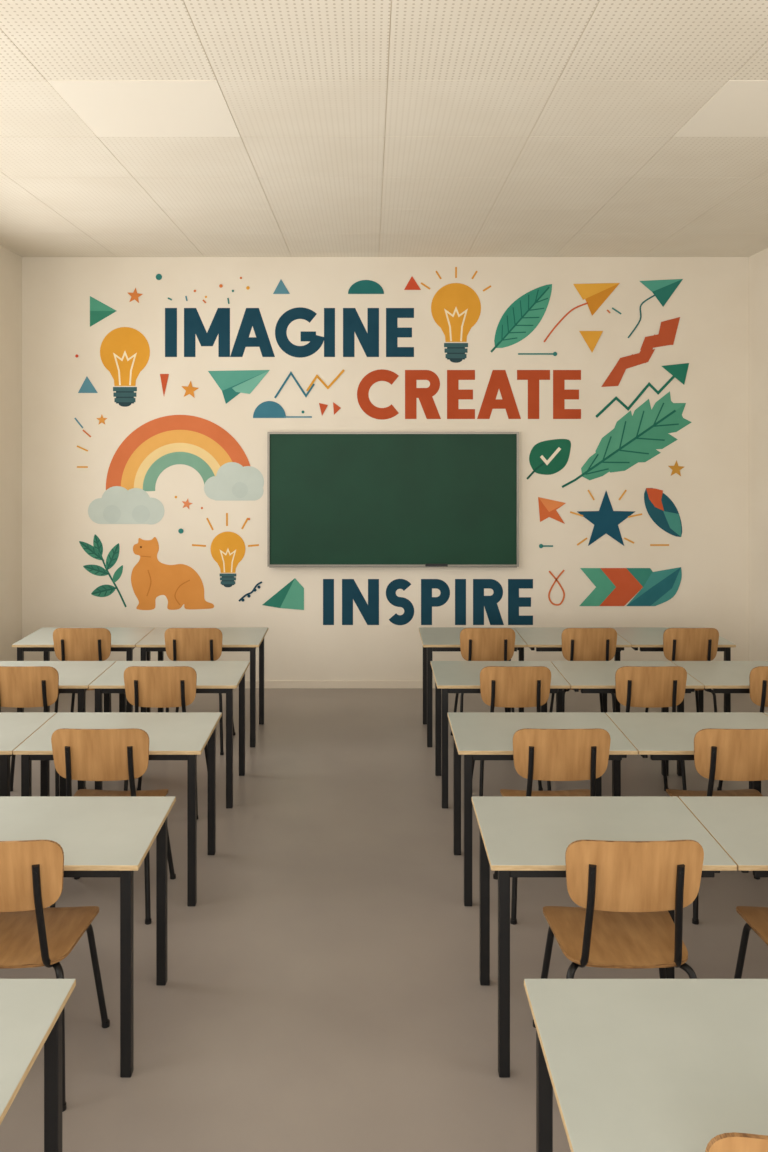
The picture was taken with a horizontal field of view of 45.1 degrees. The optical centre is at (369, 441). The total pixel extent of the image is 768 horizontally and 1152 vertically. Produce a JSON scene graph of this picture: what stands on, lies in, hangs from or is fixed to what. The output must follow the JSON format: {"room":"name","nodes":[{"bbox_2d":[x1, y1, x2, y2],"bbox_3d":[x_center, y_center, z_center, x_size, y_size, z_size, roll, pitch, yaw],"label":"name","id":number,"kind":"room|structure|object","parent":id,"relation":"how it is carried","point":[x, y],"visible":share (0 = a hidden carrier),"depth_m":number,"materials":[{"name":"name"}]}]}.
{"room":"classroom","nodes":[
{"label":"classroom","id":0,"kind":"room"},
{"bbox_2d":[0,246,21,660],"bbox_3d":[-3.187,0.213,2.961,0.150,3.974,10.622,0,0,0],"label":"wall","id":1,"kind":"structure","parent":0,"point":[10,262],"depth_m":8.01,"materials":[{"name":"paint"}]},
{"bbox_2d":[0,688,767,1151],"bbox_3d":[0.139,2.250,3.036,6.802,0.100,10.772,0,0,0],"label":"floor","id":2,"kind":"structure","parent":0,"point":[323,991],"depth_m":3.97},
{"bbox_2d":[0,712,55,795],"bbox_3d":[-2.130,1.827,4.670,0.886,0.745,0.620,0,0,0],"label":"desk","id":3,"kind":"object","parent":2,"relation":"on","point":[15,727],"visible":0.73,"depth_m":4.71,"materials":[{"name":"laminate"}]},
{"bbox_2d":[0,666,58,795],"bbox_3d":[-2.035,1.752,5.614,0.488,0.899,0.511,0,0,0],"label":"chair","id":4,"kind":"object","parent":2,"relation":"on","point":[20,686],"visible":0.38,"depth_m":5.39,"materials":[{"name":"brown wood"}]},
{"bbox_2d":[0,979,75,1151],"bbox_3d":[-1.240,1.827,2.200,0.886,0.745,0.620,0,0,0],"label":"desk","id":5,"kind":"object","parent":2,"relation":"on","point":[30,1009],"visible":1,"depth_m":2.40,"materials":[{"name":"laminate"}]},
{"bbox_2d":[0,840,109,1111],"bbox_3d":[-1.240,1.752,3.264,0.518,0.899,0.511,0,0,0],"label":"chair","id":6,"kind":"object","parent":2,"relation":"on","point":[32,934],"visible":0.98,"depth_m":3.09,"materials":[{"name":"brown wood"}]},
{"bbox_2d":[0,661,115,789],"bbox_3d":[-2.130,1.827,5.840,0.886,0.745,0.620,0,0,0],"label":"desk","id":7,"kind":"object","parent":2,"relation":"on","point":[74,676],"visible":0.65,"depth_m":5.87,"materials":[{"name":"laminate"}]},
{"bbox_2d":[53,628,110,712],"bbox_3d":[-2.030,1.752,6.724,0.468,0.899,0.511,0,0,0],"label":"chair","id":8,"kind":"object","parent":2,"relation":"on","point":[70,644],"visible":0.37,"depth_m":6.50,"materials":[{"name":"brown wood"}]},
{"bbox_2d":[12,627,154,711],"bbox_3d":[-2.130,1.827,6.950,0.886,0.745,0.620,0,0,0],"label":"desk","id":9,"kind":"object","parent":2,"relation":"on","point":[126,639],"visible":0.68,"depth_m":6.82,"materials":[{"name":"laminate"}]},
{"bbox_2d":[0,796,175,1077],"bbox_3d":[-1.240,1.827,3.490,0.886,0.745,0.620,0,0,0],"label":"desk","id":10,"kind":"object","parent":2,"relation":"on","point":[98,836],"visible":0.96,"depth_m":3.48,"materials":[{"name":"laminate"}]},
{"bbox_2d":[50,728,175,924],"bbox_3d":[-1.236,1.752,4.444,0.513,0.899,0.511,0,0,0],"label":"chair","id":11,"kind":"object","parent":2,"relation":"on","point":[78,754],"visible":0.49,"depth_m":4.22,"materials":[{"name":"brown wood"}]},
{"bbox_2d":[13,712,221,905],"bbox_3d":[-1.240,1.827,4.670,0.886,0.745,0.620,0,0,0],"label":"desk","id":12,"kind":"object","parent":2,"relation":"on","point":[172,735],"visible":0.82,"depth_m":4.63,"materials":[{"name":"laminate"}]},
{"bbox_2d":[124,666,207,818],"bbox_3d":[-1.227,1.752,5.614,0.488,0.899,0.511,0,0,0],"label":"chair","id":13,"kind":"object","parent":2,"relation":"on","point":[145,686],"visible":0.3,"depth_m":5.39,"materials":[{"name":"brown wood"}]},
{"bbox_2d":[89,661,249,807],"bbox_3d":[-1.240,1.827,5.840,0.886,0.745,0.620,0,0,0],"label":"desk","id":14,"kind":"object","parent":2,"relation":"on","point":[212,676],"visible":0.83,"depth_m":5.76,"materials":[{"name":"laminate"}]},
{"bbox_2d":[164,628,235,754],"bbox_3d":[-1.244,1.752,6.724,0.468,0.899,0.511,0,0,0],"label":"chair","id":15,"kind":"object","parent":2,"relation":"on","point":[181,644],"visible":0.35,"depth_m":6.50,"materials":[{"name":"brown wood"}]},
{"bbox_2d":[136,627,267,746],"bbox_3d":[-1.240,1.827,6.950,0.886,0.745,0.620,0,0,0],"label":"desk","id":16,"kind":"object","parent":2,"relation":"on","point":[234,638],"visible":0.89,"depth_m":6.78,"materials":[{"name":"laminate"}]},
{"bbox_2d":[419,627,526,746],"bbox_3d":[0.755,1.827,6.950,0.746,0.745,0.620,0,0,0],"label":"desk","id":17,"kind":"object","parent":2,"relation":"on","point":[433,638],"visible":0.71,"depth_m":6.78,"materials":[{"name":"laminate"}]},
{"bbox_2d":[451,628,514,735],"bbox_3d":[0.829,1.752,6.724,0.448,0.899,0.511,0,0,0],"label":"chair","id":18,"kind":"object","parent":2,"relation":"on","point":[476,644],"visible":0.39,"depth_m":6.50,"materials":[{"name":"brown wood"}]},
{"bbox_2d":[430,661,569,807],"bbox_3d":[0.800,1.827,5.840,0.796,0.745,0.620,0,0,0],"label":"desk","id":19,"kind":"object","parent":2,"relation":"on","point":[450,676],"visible":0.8,"depth_m":5.76,"materials":[{"name":"laminate"}]},
{"bbox_2d":[472,666,550,795],"bbox_3d":[0.851,1.752,5.614,0.478,0.899,0.511,0,0,0],"label":"chair","id":20,"kind":"object","parent":2,"relation":"on","point":[500,686],"visible":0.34,"depth_m":5.39,"materials":[{"name":"brown wood"}]},
{"bbox_2d":[448,712,637,905],"bbox_3d":[0.840,1.827,4.670,0.846,0.745,0.620,0,0,0],"label":"desk","id":21,"kind":"object","parent":2,"relation":"on","point":[476,735],"visible":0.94,"depth_m":4.70,"materials":[{"name":"laminate"}]},
{"bbox_2d":[493,728,610,924],"bbox_3d":[0.878,1.752,4.444,0.513,0.899,0.511,0,0,0],"label":"chair","id":22,"kind":"object","parent":2,"relation":"on","point":[538,754],"visible":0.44,"depth_m":4.22,"materials":[{"name":"brown wood"}]},
{"bbox_2d":[514,627,631,712],"bbox_3d":[1.505,1.827,6.950,0.746,0.745,0.620,0,0,0],"label":"desk","id":23,"kind":"object","parent":2,"relation":"on","point":[542,638],"visible":0.48,"depth_m":6.92,"materials":[{"name":"laminate"}]},
{"bbox_2d":[549,628,616,711],"bbox_3d":[1.546,1.752,6.724,0.448,0.899,0.511,0,0,0],"label":"chair","id":24,"kind":"object","parent":2,"relation":"on","point":[578,644],"visible":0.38,"depth_m":6.50,"materials":[{"name":"brown wood"}]},
{"bbox_2d":[472,796,736,1077],"bbox_3d":[0.840,1.827,3.490,0.846,0.745,0.620,0,0,0],"label":"desk","id":25,"kind":"object","parent":2,"relation":"on","point":[520,836],"visible":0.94,"depth_m":3.47,"materials":[{"name":"laminate"}]},
{"bbox_2d":[533,840,703,1027],"bbox_3d":[0.875,1.752,3.264,0.523,0.899,0.511,0,0,0],"label":"chair","id":26,"kind":"object","parent":2,"relation":"on","point":[624,892],"visible":0.96,"depth_m":3.06,"materials":[{"name":"brown wood"}]},
{"bbox_2d":[551,661,703,775],"bbox_3d":[1.600,1.827,5.840,0.796,0.745,0.620,0,0,0],"label":"desk","id":27,"kind":"object","parent":2,"relation":"on","point":[587,676],"visible":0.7,"depth_m":5.87,"materials":[{"name":"laminate"}]},
{"bbox_2d":[524,979,767,1151],"bbox_3d":[0.840,1.827,2.200,0.846,0.745,0.620,0,0,0],"label":"desk","id":28,"kind":"object","parent":2,"relation":"on","point":[630,1065],"visible":1,"depth_m":2.19,"materials":[{"name":"laminate"}]},
{"bbox_2d":[615,666,686,790],"bbox_3d":[1.644,1.752,5.614,0.478,0.899,0.511,0,0,0],"label":"chair","id":29,"kind":"object","parent":2,"relation":"on","point":[636,686],"visible":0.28,"depth_m":5.39,"materials":[{"name":"brown wood"}]},
{"bbox_2d":[610,627,735,711],"bbox_3d":[2.255,1.827,6.950,0.746,0.745,0.620,0,0,0],"label":"desk","id":30,"kind":"object","parent":2,"relation":"on","point":[646,638],"visible":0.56,"depth_m":6.88,"materials":[{"name":"laminate"}]},
{"bbox_2d":[645,628,718,711],"bbox_3d":[2.263,1.752,6.724,0.448,0.899,0.511,0,0,0],"label":"chair","id":31,"kind":"object","parent":2,"relation":"on","point":[679,644],"visible":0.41,"depth_m":6.50,"materials":[{"name":"brown wood"}]},
{"bbox_2d":[605,712,767,795],"bbox_3d":[1.690,1.827,4.670,0.846,0.745,0.620,0,0,0],"label":"desk","id":32,"kind":"object","parent":2,"relation":"on","point":[659,735],"visible":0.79,"depth_m":4.76,"materials":[{"name":"laminate"}]},
{"bbox_2d":[666,728,767,924],"bbox_3d":[1.710,1.752,4.444,0.513,0.899,0.511,0,0,0],"label":"chair","id":33,"kind":"object","parent":2,"relation":"on","point":[719,754],"visible":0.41,"depth_m":4.22,"materials":[{"name":"brown wood"}]},
{"bbox_2d":[671,661,767,775],"bbox_3d":[2.400,1.827,5.840,0.796,0.745,0.620,0,0,0],"label":"desk","id":34,"kind":"object","parent":2,"relation":"on","point":[719,676],"visible":0.71,"depth_m":5.84,"materials":[{"name":"laminate"}]},
{"bbox_2d":[679,796,767,876],"bbox_3d":[1.690,1.827,3.490,0.846,0.745,0.620,0,0,0],"label":"desk","id":35,"kind":"object","parent":2,"relation":"on","point":[738,824],"visible":0.93,"depth_m":3.52,"materials":[{"name":"laminate"}]},
{"bbox_2d":[705,1132,767,1151],"bbox_3d":[0.862,1.752,1.974,0.503,0.899,0.511,0,0,0],"label":"chair","id":36,"kind":"object","parent":2,"relation":"on","point":[725,1142],"visible":1,"depth_m":1.74,"materials":[{"name":"brown wood"}]},
{"bbox_2d":[717,666,767,790],"bbox_3d":[2.430,1.752,5.614,0.478,0.899,0.511,0,0,0],"label":"chair","id":37,"kind":"object","parent":2,"relation":"on","point":[758,677],"visible":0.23,"depth_m":5.40,"materials":[{"name":"brown wood"}]},
{"bbox_2d":[734,906,767,978],"bbox_3d":[1.600,1.752,3.264,0.523,0.899,0.511,0,0,0],"label":"chair","id":38,"kind":"object","parent":2,"relation":"on","point":[756,918],"visible":0.79,"depth_m":3.43,"materials":[{"name":"brown wood"}]},
{"bbox_2d":[0,0,767,256],"bbox_3d":[0.139,-1.714,3.036,6.502,0.120,10.472,0,0,0],"label":"ceiling","id":39,"kind":"structure","parent":0,"point":[366,128],"depth_m":4.96,"materials":[{"name":"tile"}]},
{"bbox_2d":[47,80,239,136],"bbox_3d":[-1.089,-1.655,4.620,0.776,0.005,0.776,0,0,0],"label":"ceiling light panel","id":40,"kind":"object","parent":39,"relation":"in","point":[110,108],"depth_m":4.57,"materials":[{"name":"white plastic"}]},
{"bbox_2d":[673,80,767,136],"bbox_3d":[2.030,-1.655,4.620,0.776,0.005,0.776,0,0,0],"label":"ceiling light panel","id":41,"kind":"object","parent":39,"relation":"in","point":[739,108],"depth_m":4.67,"materials":[{"name":"white plastic"}]},
{"bbox_2d":[22,257,748,680],"bbox_3d":[0.139,0.213,8.345,6.802,3.974,0.155,0,0,0],"label":"wall","id":42,"kind":"structure","parent":0,"point":[710,496],"depth_m":8.27,"materials":[{"name":"paint"}]},
{"bbox_2d":[237,681,434,687],"bbox_3d":[0.139,2.167,8.266,6.478,0.065,0.012,0,0,0],"label":"baseboard","id":43,"kind":"structure","parent":42,"relation":"attached to","point":[267,684],"depth_m":8.26,"materials":[{"name":"beige paint"}]},
{"bbox_2d":[267,432,518,567],"bbox_3d":[0.206,0.512,8.235,2.236,1.202,0.075,0,0,0],"label":"chalkboard","id":44,"kind":"object","parent":42,"relation":"attached to","point":[335,499],"visible":1,"depth_m":8.24,"materials":[{"name":"green metal"}]},
{"bbox_2d":[269,566,516,567],"bbox_3d":[0.206,1.109,8.214,2.196,0.008,0.033,0,0,0],"label":"chalk tray","id":45,"kind":"object","parent":44,"relation":"on","point":[269,566],"depth_m":8.20,"materials":[{"name":"silver metal"}]},
{"bbox_2d":[749,248,767,660],"bbox_3d":[3.464,0.213,2.961,0.150,3.974,10.622,0,0,0],"label":"wall","id":46,"kind":"structure","parent":0,"point":[758,262],"depth_m":8.05,"materials":[{"name":"paint"}]}
]}

